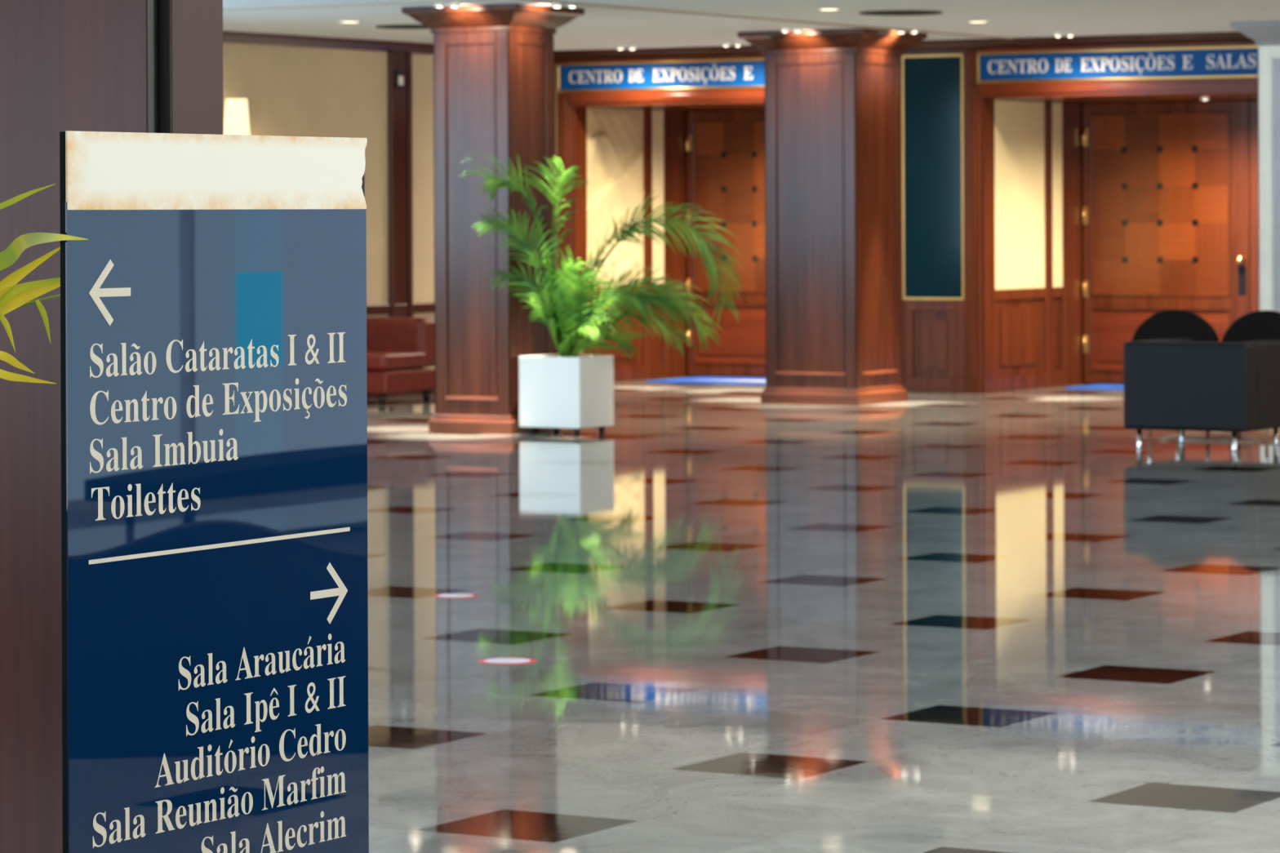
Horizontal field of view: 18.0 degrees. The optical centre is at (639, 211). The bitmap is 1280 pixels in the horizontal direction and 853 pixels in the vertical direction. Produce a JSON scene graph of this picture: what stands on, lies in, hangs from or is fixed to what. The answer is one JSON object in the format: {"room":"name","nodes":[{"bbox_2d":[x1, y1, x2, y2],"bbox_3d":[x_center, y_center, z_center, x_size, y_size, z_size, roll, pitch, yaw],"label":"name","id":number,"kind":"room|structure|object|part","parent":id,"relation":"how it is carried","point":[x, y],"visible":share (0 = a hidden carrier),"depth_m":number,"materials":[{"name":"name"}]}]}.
{"room":"convention center lobby","nodes":[
{"label":"convention center lobby","id":0,"kind":"room"},
{"bbox_2d":[222,42,435,368],"bbox_3d":[-9.292,0.087,20.222,0.120,2.840,33.300,0,0,31],"label":"wall","id":1,"kind":"structure","parent":0,"point":[289,91],"depth_m":32.05,"materials":[{"name":"beige paint"}]},
{"bbox_2d":[223,98,249,134],"bbox_3d":[-3.036,-0.659,30.421,0.238,0.380,0.216,0,0,31],"label":"wall lamp","id":2,"kind":"object","parent":1,"relation":"attached to","point":[236,113],"visible":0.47,"depth_m":30.34,"materials":[{"name":"white"}]},
{"bbox_2d":[222,31,433,53],"bbox_3d":[-2.708,-1.319,31.138,0.075,0.082,7.800,0,0,31],"label":"trim","id":3,"kind":"structure","parent":1,"relation":"attached to","point":[233,37],"depth_m":31.56,"materials":[{"name":"brown wood"}]},
{"bbox_2d":[394,70,403,89],"bbox_3d":[-1.925,-1.056,32.418,0.057,0.155,0.090,0,0,31],"label":"wall sensor","id":4,"kind":"object","parent":1,"relation":"attached to","point":[398,74],"visible":1,"depth_m":32.39,"materials":[{"name":"white plastic"}]},
{"bbox_2d":[387,51,413,316],"bbox_3d":[-1.917,0.057,32.491,0.045,2.680,0.290,0,0,31],"label":"trim","id":5,"kind":"structure","parent":1,"relation":"attached to","point":[400,215],"depth_m":32.48,"materials":[{"name":"brown wood"}]},
{"bbox_2d":[366,302,434,315],"bbox_3d":[-2.719,0.785,31.149,0.030,0.080,7.800,0,0,31],"label":"trim","id":6,"kind":"structure","parent":1,"relation":"attached to","point":[419,308],"depth_m":32.47,"materials":[{"name":"brown wood"}]},
{"bbox_2d":[367,390,435,398],"bbox_3d":[-2.716,1.435,31.149,0.030,0.090,7.800,0,0,31],"label":"baseboard","id":7,"kind":"structure","parent":1,"relation":"attached to","point":[369,395],"depth_m":32.45,"materials":[{"name":"brown wood"}]},
{"bbox_2d":[222,0,1013,39],"bbox_3d":[-0.760,-1.362,30.144,4.340,0.012,7.320,0,0,31],"label":"trim","id":8,"kind":"structure","parent":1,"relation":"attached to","point":[450,1],"depth_m":27.07,"materials":[{"name":"beige"}]},
{"bbox_2d":[222,0,1279,50],"bbox_3d":[1.168,-1.436,13.983,24.650,0.120,33.650,0,0,31],"label":"ceiling","id":9,"kind":"structure","parent":0,"point":[599,28],"depth_m":28.74,"materials":[{"name":"white paint"}]},
{"bbox_2d":[337,20,362,22],"bbox_3d":[-2.063,-1.356,28.857,0.174,0.011,0.174,0,0,31],"label":"recessed light","id":10,"kind":"object","parent":9,"relation":"in","point":[340,21],"visible":1,"depth_m":28.80,"materials":[{"name":"white"}]},
{"bbox_2d":[375,24,430,29],"bbox_3d":[-1.679,-1.357,29.713,0.520,0.013,0.520,0,0,31],"label":"ceiling vent","id":11,"kind":"object","parent":9,"relation":"in","point":[386,26],"visible":0.84,"depth_m":29.59,"materials":[{"name":"grey metal"}]},
{"bbox_2d":[384,26,430,28],"bbox_3d":[-1.679,-1.357,29.713,0.421,0.013,0.421,0,0,31],"label":"grille","id":12,"kind":"object","parent":11,"relation":"attached to","point":[385,27],"depth_m":29.68,"materials":[{"name":"grey metal"}]},
{"bbox_2d":[434,3,460,7],"bbox_3d":[-1.261,-1.355,26.570,0.174,0.021,0.076,0,0,-4],"label":"recessed light","id":13,"kind":"object","parent":9,"relation":"in","point":[436,5],"visible":1,"depth_m":26.54,"materials":[{"name":"white"}]},
{"bbox_2d":[551,3,577,7],"bbox_3d":[-0.489,-1.358,26.641,0.174,0.021,0.076,0,0,-4],"label":"recessed light","id":14,"kind":"object","parent":9,"relation":"in","point":[554,5],"visible":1,"depth_m":26.61,"materials":[{"name":"white"}]},
{"bbox_2d":[616,46,636,49],"bbox_3d":[-0.105,-1.359,33.628,0.174,0.021,0.076,0,0,-4],"label":"recessed light","id":15,"kind":"object","parent":9,"relation":"in","point":[617,47],"visible":1,"depth_m":33.60,"materials":[{"name":"white"}]},
{"bbox_2d":[721,43,742,46],"bbox_3d":[0.757,-1.363,33.058,0.174,0.021,0.076,0,0,-4],"label":"recessed light","id":16,"kind":"object","parent":9,"relation":"in","point":[722,44],"visible":1,"depth_m":33.03,"materials":[{"name":"white"}]},
{"bbox_2d":[779,28,802,31],"bbox_3d":[1.146,-1.365,30.456,0.174,0.021,0.076,0,0,-4],"label":"recessed light","id":17,"kind":"object","parent":9,"relation":"in","point":[781,29],"visible":1,"depth_m":30.42,"materials":[{"name":"white"}]},
{"bbox_2d":[816,7,841,10],"bbox_3d":[1.284,-1.370,27.359,0.174,0.011,0.174,0,0,31],"label":"recessed light","id":18,"kind":"object","parent":9,"relation":"in","point":[821,8],"visible":1,"depth_m":27.31,"materials":[{"name":"white"}]},
{"bbox_2d":[858,9,942,15],"bbox_3d":[1.806,-1.371,27.925,0.580,0.013,0.580,0,0,31],"label":"ceiling vent","id":19,"kind":"object","parent":9,"relation":"in","point":[887,12],"visible":1,"depth_m":27.80,"materials":[{"name":"grey metal"}]},
{"bbox_2d":[869,12,933,15],"bbox_3d":[1.806,-1.371,27.925,0.470,0.013,0.470,0,0,31],"label":"grille","id":20,"kind":"object","parent":19,"relation":"attached to","point":[870,13],"depth_m":27.99,"materials":[{"name":"grey metal"}]},
{"bbox_2d":[896,29,919,32],"bbox_3d":[2.039,-1.368,30.705,0.174,0.021,0.076,0,0,-4],"label":"recessed light","id":21,"kind":"object","parent":9,"relation":"in","point":[914,30],"visible":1,"depth_m":30.67,"materials":[{"name":"white"}]},
{"bbox_2d":[965,20,990,22],"bbox_3d":[2.450,-1.375,29.254,0.174,0.011,0.174,0,0,31],"label":"recessed light","id":22,"kind":"object","parent":9,"relation":"in","point":[968,21],"visible":1,"depth_m":29.20,"materials":[{"name":"white"}]},
{"bbox_2d":[1053,33,1075,36],"bbox_3d":[3.307,-1.373,31.482,0.174,0.021,0.076,0,0,-4],"label":"recessed light","id":23,"kind":"object","parent":9,"relation":"in","point":[1054,34],"visible":1,"depth_m":31.45,"materials":[{"name":"white"}]},
{"bbox_2d":[367,376,1279,852],"bbox_3d":[1.403,1.513,15.043,25.550,0.100,35.900,0,0,31],"label":"floor","id":24,"kind":"structure","parent":0,"point":[998,622],"depth_m":14.17,"materials":[{"name":"stone"}]},
{"bbox_2d":[0,0,223,852],"bbox_3d":[-1.644,0.056,8.426,1.773,2.840,0.215,0,0,31],"label":"wooden pillar","id":25,"kind":"structure","parent":24,"relation":"on","point":[149,66],"depth_m":8.03,"materials":[{"name":"brown wood"}]},
{"bbox_2d":[59,130,368,852],"bbox_3d":[-0.554,0.685,5.353,0.300,1.573,0.661,0,0,31],"label":"sign","id":26,"kind":"object","parent":24,"relation":"on","point":[214,391],"visible":1,"depth_m":5.33,"materials":[{"name":"blue"}]},
{"bbox_2d":[366,316,435,405],"bbox_3d":[-2.083,1.150,31.296,0.830,0.655,0.800,0,0,31],"label":"lounge chair","id":27,"kind":"object","parent":24,"relation":"on","point":[398,348],"visible":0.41,"depth_m":31.22,"materials":[{"name":"red leather"}]},
{"bbox_2d":[366,350,426,370],"bbox_3d":[-2.134,1.145,31.210,0.830,0.135,0.600,0,0,31],"label":"seat cushion","id":28,"kind":"object","parent":27,"relation":"on","point":[376,360],"depth_m":30.93,"materials":[{"name":"red leather"}]},
{"bbox_3d":[-1.949,1.014,31.524,0.830,0.385,0.270,0,0,31],"label":"backrest","id":29,"kind":"part","parent":27,"relation":"part of","materials":[{"name":"red leather"}]},
{"bbox_2d":[434,593,478,597],"bbox_3d":[-0.701,1.471,15.496,0.170,0.002,0.170,0,0,31],"label":"floor sticker","id":30,"kind":"object","parent":24,"relation":"on","point":[445,595],"visible":1,"depth_m":15.49,"materials":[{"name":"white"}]},
{"bbox_2d":[401,3,584,435],"bbox_3d":[-0.969,0.054,27.127,0.899,2.838,0.870,0,0,31],"label":"column","id":31,"kind":"structure","parent":24,"relation":"on","point":[494,64],"depth_m":26.91,"materials":[{"name":"brown wood"}]},
{"bbox_3d":[-0.969,0.063,27.127,0.583,2.326,0.554,0,0,31],"label":"panel","id":32,"kind":"part","parent":31,"relation":"part of","materials":[{"name":"brown wood"}]},
{"bbox_2d":[478,657,536,664],"bbox_3d":[-0.431,1.470,13.235,0.190,0.002,0.190,0,0,31],"label":"floor sticker","id":33,"kind":"object","parent":24,"relation":"on","point":[491,660],"visible":1,"depth_m":13.23,"materials":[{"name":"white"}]},
{"bbox_2d":[519,354,613,435],"bbox_3d":[-0.481,1.213,26.802,0.472,0.516,0.435,0,0,31],"label":"planter","id":34,"kind":"object","parent":24,"relation":"on","point":[556,392],"visible":1,"depth_m":26.63,"materials":[{"name":"white ceramic"}]},
{"bbox_2d":[457,151,744,360],"bbox_3d":[-0.291,0.300,26.792,1.940,1.389,0.971,0,0,-24],"label":"potted palm","id":35,"kind":"object","parent":34,"relation":"in","point":[569,289],"visible":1,"depth_m":26.64,"materials":[{"name":"green plant"}]},
{"bbox_2d":[644,376,765,384],"bbox_3d":[1.336,1.456,34.675,2.400,0.014,1.000,0,0,31],"label":"door mat","id":36,"kind":"object","parent":24,"relation":"on","point":[705,380],"visible":0.42,"depth_m":34.82,"materials":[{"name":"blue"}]},
{"bbox_2d":[737,27,927,405],"bbox_3d":[1.494,0.044,31.067,1.085,2.838,1.060,0,0,31],"label":"column","id":37,"kind":"structure","parent":24,"relation":"on","point":[833,97],"depth_m":30.77,"materials":[{"name":"brown wood"}]},
{"bbox_3d":[1.494,0.053,31.067,0.769,2.326,0.744,0,0,31],"label":"panel","id":38,"kind":"part","parent":37,"relation":"part of","materials":[{"name":"brown wood"}]},
{"bbox_2d":[1065,383,1124,390],"bbox_3d":[4.770,1.443,32.870,2.550,0.012,0.700,0,0,31],"label":"door mat","id":39,"kind":"object","parent":24,"relation":"on","point":[1100,386],"visible":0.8,"depth_m":33.20,"materials":[{"name":"blue fabric"}]},
{"bbox_2d":[1123,337,1279,450],"bbox_3d":[3.532,1.127,25.058,0.816,0.655,0.800,0,0,31],"label":"sofa","id":40,"kind":"object","parent":24,"relation":"on","point":[1183,384],"visible":1,"depth_m":24.72,"materials":[{"name":"black leather"}]},
{"bbox_3d":[3.081,1.397,24.919,0.032,0.118,0.032,0,0,31],"label":"leg","id":41,"kind":"part","parent":40,"relation":"part of","materials":[{"name":"silver metal"}]},
{"bbox_3d":[3.288,1.070,25.298,0.150,0.540,0.635,0,0,31],"label":"armrest","id":42,"kind":"part","parent":40,"relation":"part of","materials":[{"name":"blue leather"}]},
{"bbox_3d":[3.423,1.396,25.495,0.032,0.118,0.032,0,0,31],"label":"leg","id":43,"kind":"part","parent":40,"relation":"part of","materials":[{"name":"silver metal"}]},
{"bbox_3d":[3.371,1.070,24.787,0.816,0.540,0.170,0,0,31],"label":"backrest","id":44,"kind":"part","parent":40,"relation":"part of","materials":[{"name":"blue leather"}]},
{"bbox_3d":[3.620,1.395,24.599,0.032,0.118,0.032,0,0,31],"label":"leg","id":45,"kind":"part","parent":40,"relation":"part of","materials":[{"name":"silver metal"}]},
{"bbox_3d":[3.861,1.068,24.959,0.150,0.540,0.635,0,0,31],"label":"armrest","id":46,"kind":"part","parent":40,"relation":"part of","materials":[{"name":"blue leather"}]},
{"bbox_3d":[3.962,1.393,25.176,0.032,0.118,0.032,0,0,31],"label":"leg","id":47,"kind":"part","parent":40,"relation":"part of","materials":[{"name":"silver metal"}]},
{"bbox_2d":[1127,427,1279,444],"bbox_3d":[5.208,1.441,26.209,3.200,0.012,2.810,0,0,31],"label":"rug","id":48,"kind":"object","parent":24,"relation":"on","point":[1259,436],"visible":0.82,"depth_m":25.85,"materials":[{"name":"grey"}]},
{"bbox_2d":[1131,309,1237,438],"bbox_3d":[3.564,1.033,26.059,0.600,0.818,0.655,0,0,31],"label":"chair","id":49,"kind":"object","parent":48,"relation":"on","point":[1171,323],"visible":0.32,"depth_m":25.76,"materials":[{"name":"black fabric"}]},
{"bbox_3d":[3.277,1.304,25.965,0.040,0.278,0.040,0,0,31],"label":"leg","id":50,"kind":"part","parent":49,"relation":"part of","materials":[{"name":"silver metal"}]},
{"bbox_3d":[3.425,0.870,25.824,0.600,0.490,0.110,0,0,31],"label":"backrest","id":51,"kind":"part","parent":49,"relation":"part of","materials":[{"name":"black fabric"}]},
{"bbox_3d":[3.621,1.302,25.761,0.040,0.278,0.040,0,0,31],"label":"leg","id":52,"kind":"part","parent":49,"relation":"part of","materials":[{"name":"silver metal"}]},
{"bbox_2d":[1221,310,1279,439],"bbox_3d":[4.093,1.031,25.745,0.600,0.818,0.655,0,0,31],"label":"chair","id":53,"kind":"object","parent":48,"relation":"on","point":[1262,325],"visible":0.44,"depth_m":25.50,"materials":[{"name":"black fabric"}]},
{"bbox_3d":[3.806,1.302,25.651,0.040,0.278,0.040,0,0,31],"label":"leg","id":54,"kind":"part","parent":53,"relation":"part of","materials":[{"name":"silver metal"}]},
{"bbox_3d":[3.954,0.867,25.511,0.600,0.490,0.110,0,0,31],"label":"backrest","id":55,"kind":"part","parent":53,"relation":"part of","materials":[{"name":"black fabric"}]},
{"bbox_3d":[4.041,1.301,26.047,0.040,0.278,0.040,0,0,31],"label":"leg","id":56,"kind":"part","parent":53,"relation":"part of","materials":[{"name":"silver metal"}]},
{"bbox_2d":[1230,20,1279,311],"bbox_3d":[5.054,0.029,29.762,1.060,2.838,1.050,0,0,31],"label":"column","id":57,"kind":"structure","parent":24,"relation":"on","point":[1266,34],"depth_m":29.59,"materials":[{"name":"paint"}]},
{"bbox_3d":[5.054,0.038,29.762,0.744,2.326,0.734,0,0,31],"label":"panel","id":58,"kind":"part","parent":57,"relation":"part of","materials":[{"name":"paint"}]},
{"bbox_3d":[-1.455,1.200,6.006,0.440,0.550,0.440,0,0,31],"label":"planter","id":59,"kind":"object","parent":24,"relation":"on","visible":0},
{"bbox_2d":[0,183,88,383],"bbox_3d":[-1.117,0.444,5.541,0.700,1.022,1.411,0,0,-9],"label":"potted palm","id":60,"kind":"object","parent":59,"relation":"in","point":[13,296],"visible":0.96,"depth_m":5.99,"materials":[{"name":"green plant"}]},
{"bbox_3d":[-1.153,0.537,6.006,0.620,0.835,0.012,0,0,0],"label":"stem","id":61,"kind":"part","parent":60,"relation":"part of","materials":[{"name":"green"}]},
{"bbox_2d":[554,48,1257,393],"bbox_3d":[10.219,0.006,29.227,24.250,2.840,2.100,0,0,31],"label":"wall","id":62,"kind":"structure","parent":0,"point":[918,315],"depth_m":33.34,"materials":[{"name":"brown wood"}]},
{"bbox_2d":[555,63,557,268],"bbox_3d":[-0.700,-0.263,34.476,0.015,1.990,0.012,0,0,31],"label":"wall panel","id":63,"kind":"object","parent":62,"relation":"attached to","point":[555,64],"visible":0.43,"depth_m":34.48,"materials":[{"name":"brown wood"}]},
{"bbox_2d":[586,107,644,286],"bbox_3d":[-0.171,-0.123,34.961,0.106,1.535,0.960,0,0,31],"label":"wall panel","id":64,"kind":"object","parent":62,"relation":"attached to","point":[615,136],"visible":0.86,"depth_m":34.92,"materials":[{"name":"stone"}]},
{"bbox_2d":[572,106,685,382],"bbox_3d":[-0.074,0.287,35.206,0.022,2.365,1.880,0,0,31],"label":"trim","id":65,"kind":"structure","parent":62,"relation":"attached to","point":[674,182],"depth_m":35.49,"materials":[{"name":"brown wood"}]},
{"bbox_2d":[652,110,664,284],"bbox_3d":[0.159,-0.124,35.608,0.016,1.535,0.210,0,0,31],"label":"wall panel","id":66,"kind":"object","parent":62,"relation":"attached to","point":[658,255],"visible":0.8,"depth_m":35.60,"materials":[{"name":"yellow fabric"}]},
{"bbox_2d":[557,57,764,92],"bbox_3d":[0.691,-1.144,33.632,3.205,0.248,0.039,0,0,31],"label":"overhead sign","id":67,"kind":"object","parent":62,"relation":"attached to","point":[748,73],"visible":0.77,"depth_m":33.92,"materials":[{"name":"blue"}]},
{"bbox_2d":[569,88,764,106],"bbox_3d":[0.718,-0.959,33.612,3.020,0.120,0.050,0,0,31],"label":"trim","id":68,"kind":"structure","parent":62,"relation":"attached to","point":[744,95],"depth_m":33.87,"materials":[{"name":"brown wood"}]},
{"bbox_2d":[685,110,765,376],"bbox_3d":[1.693,0.276,35.248,2.964,2.348,0.146,0,0,31],"label":"door","id":69,"kind":"structure","parent":62,"relation":"in","point":[725,149],"depth_m":35.80,"materials":[{"name":"brown wood"}]},
{"bbox_3d":[1.020,-0.045,35.671,1.208,1.492,0.004,0,0,31],"label":"panel","id":70,"kind":"part","parent":69,"relation":"part of","materials":[{"name":"brown wood"}]},
{"bbox_3d":[1.022,1.082,35.667,1.208,0.501,0.012,0,0,31],"label":"panel","id":71,"kind":"part","parent":69,"relation":"part of","materials":[{"name":"brown wood"}]},
{"bbox_2d":[556,54,904,388],"bbox_3d":[0.724,0.098,33.615,3.300,2.735,0.042,0,0,31],"label":"trim","id":72,"kind":"structure","parent":62,"relation":"attached to","point":[564,109],"depth_m":34.39,"materials":[{"name":"brown wood"}]},
{"bbox_2d":[554,31,1255,63],"bbox_3d":[9.663,-1.374,28.280,24.230,0.075,0.090,0,0,31],"label":"trim","id":73,"kind":"structure","parent":62,"relation":"attached to","point":[1211,37],"depth_m":32.36,"materials":[{"name":"brown wood"}]},
{"bbox_2d":[902,53,964,300],"bbox_3d":[2.375,-0.278,32.642,0.552,1.983,0.030,0,0,31],"label":"framed panel","id":74,"kind":"object","parent":62,"relation":"attached to","point":[933,85],"visible":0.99,"depth_m":32.63,"materials":[{"name":"blue glass"}]},
{"bbox_2d":[904,299,964,393],"bbox_3d":[2.385,1.086,32.640,0.545,0.745,0.028,0,0,31],"label":"trim","id":75,"kind":"structure","parent":62,"relation":"attached to","point":[934,331],"depth_m":32.64,"materials":[{"name":"brown wood"}]},
{"bbox_2d":[964,52,982,393],"bbox_3d":[4.048,0.085,31.643,3.330,2.735,0.042,0,0,31],"label":"trim","id":76,"kind":"structure","parent":62,"relation":"attached to","point":[972,101],"depth_m":32.43,"materials":[{"name":"brown wood"}]},
{"bbox_2d":[994,99,1044,289],"bbox_3d":[3.100,-0.137,33.020,0.016,1.535,0.960,0,0,31],"label":"wall panel","id":77,"kind":"object","parent":62,"relation":"attached to","point":[1019,126],"visible":1,"depth_m":33.01,"materials":[{"name":"yellow fabric"}]},
{"bbox_2d":[981,98,1082,393],"bbox_3d":[3.237,0.273,33.242,0.022,2.365,1.880,0,0,31],"label":"trim","id":78,"kind":"structure","parent":62,"relation":"attached to","point":[1019,326],"depth_m":33.43,"materials":[{"name":"brown wood"}]},
{"bbox_2d":[1052,102,1062,287],"bbox_3d":[3.470,-0.138,33.643,0.016,1.535,0.210,0,0,31],"label":"wall panel","id":79,"kind":"object","parent":62,"relation":"attached to","point":[1057,206],"visible":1,"depth_m":33.64,"materials":[{"name":"yellow fabric"}]},
{"bbox_2d":[977,44,1257,83],"bbox_3d":[4.043,-1.158,31.643,3.090,0.248,0.039,0,0,31],"label":"overhead sign","id":80,"kind":"object","parent":62,"relation":"attached to","point":[1215,61],"visible":1,"depth_m":31.80,"materials":[{"name":"blue"}]},
{"bbox_2d":[978,77,1257,98],"bbox_3d":[4.042,-0.973,31.640,3.050,0.120,0.050,0,0,31],"label":"trim","id":81,"kind":"structure","parent":62,"relation":"attached to","point":[1229,85],"depth_m":31.78,"materials":[{"name":"brown wood"}]},
{"bbox_2d":[1081,100,1258,383],"bbox_3d":[5.017,0.262,33.275,2.994,2.348,0.146,0,0,31],"label":"door","id":82,"kind":"structure","parent":62,"relation":"in","point":[1171,206],"depth_m":33.68,"materials":[{"name":"brown wood"}]},
{"bbox_3d":[4.337,-0.059,33.702,1.223,1.492,0.004,0,0,31],"label":"panel","id":83,"kind":"part","parent":82,"relation":"part of","materials":[{"name":"brown wood"}]},
{"bbox_3d":[4.340,1.068,33.699,1.223,0.501,0.012,0,0,31],"label":"panel","id":84,"kind":"part","parent":82,"relation":"part of","materials":[{"name":"brown wood"}]},
{"bbox_3d":[4.946,0.394,33.281,0.072,0.072,0.082,0,0,31],"label":"knob","id":85,"kind":"part","parent":82,"relation":"part of","materials":[{"name":"gold metal"}]},
{"bbox_3d":[4.966,0.568,33.315,0.070,0.240,0.003,0,0,31],"label":"push plate","id":86,"kind":"part","parent":82,"relation":"part of","materials":[{"name":"brown metal"}]},
{"bbox_2d":[1200,97,1209,100],"bbox_3d":[4.527,-0.903,32.369,0.076,0.021,0.076,0,0,31],"label":"spotlight","id":87,"kind":"object","parent":62,"relation":"attached to","point":[1201,98],"visible":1,"depth_m":32.34,"materials":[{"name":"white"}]}
]}

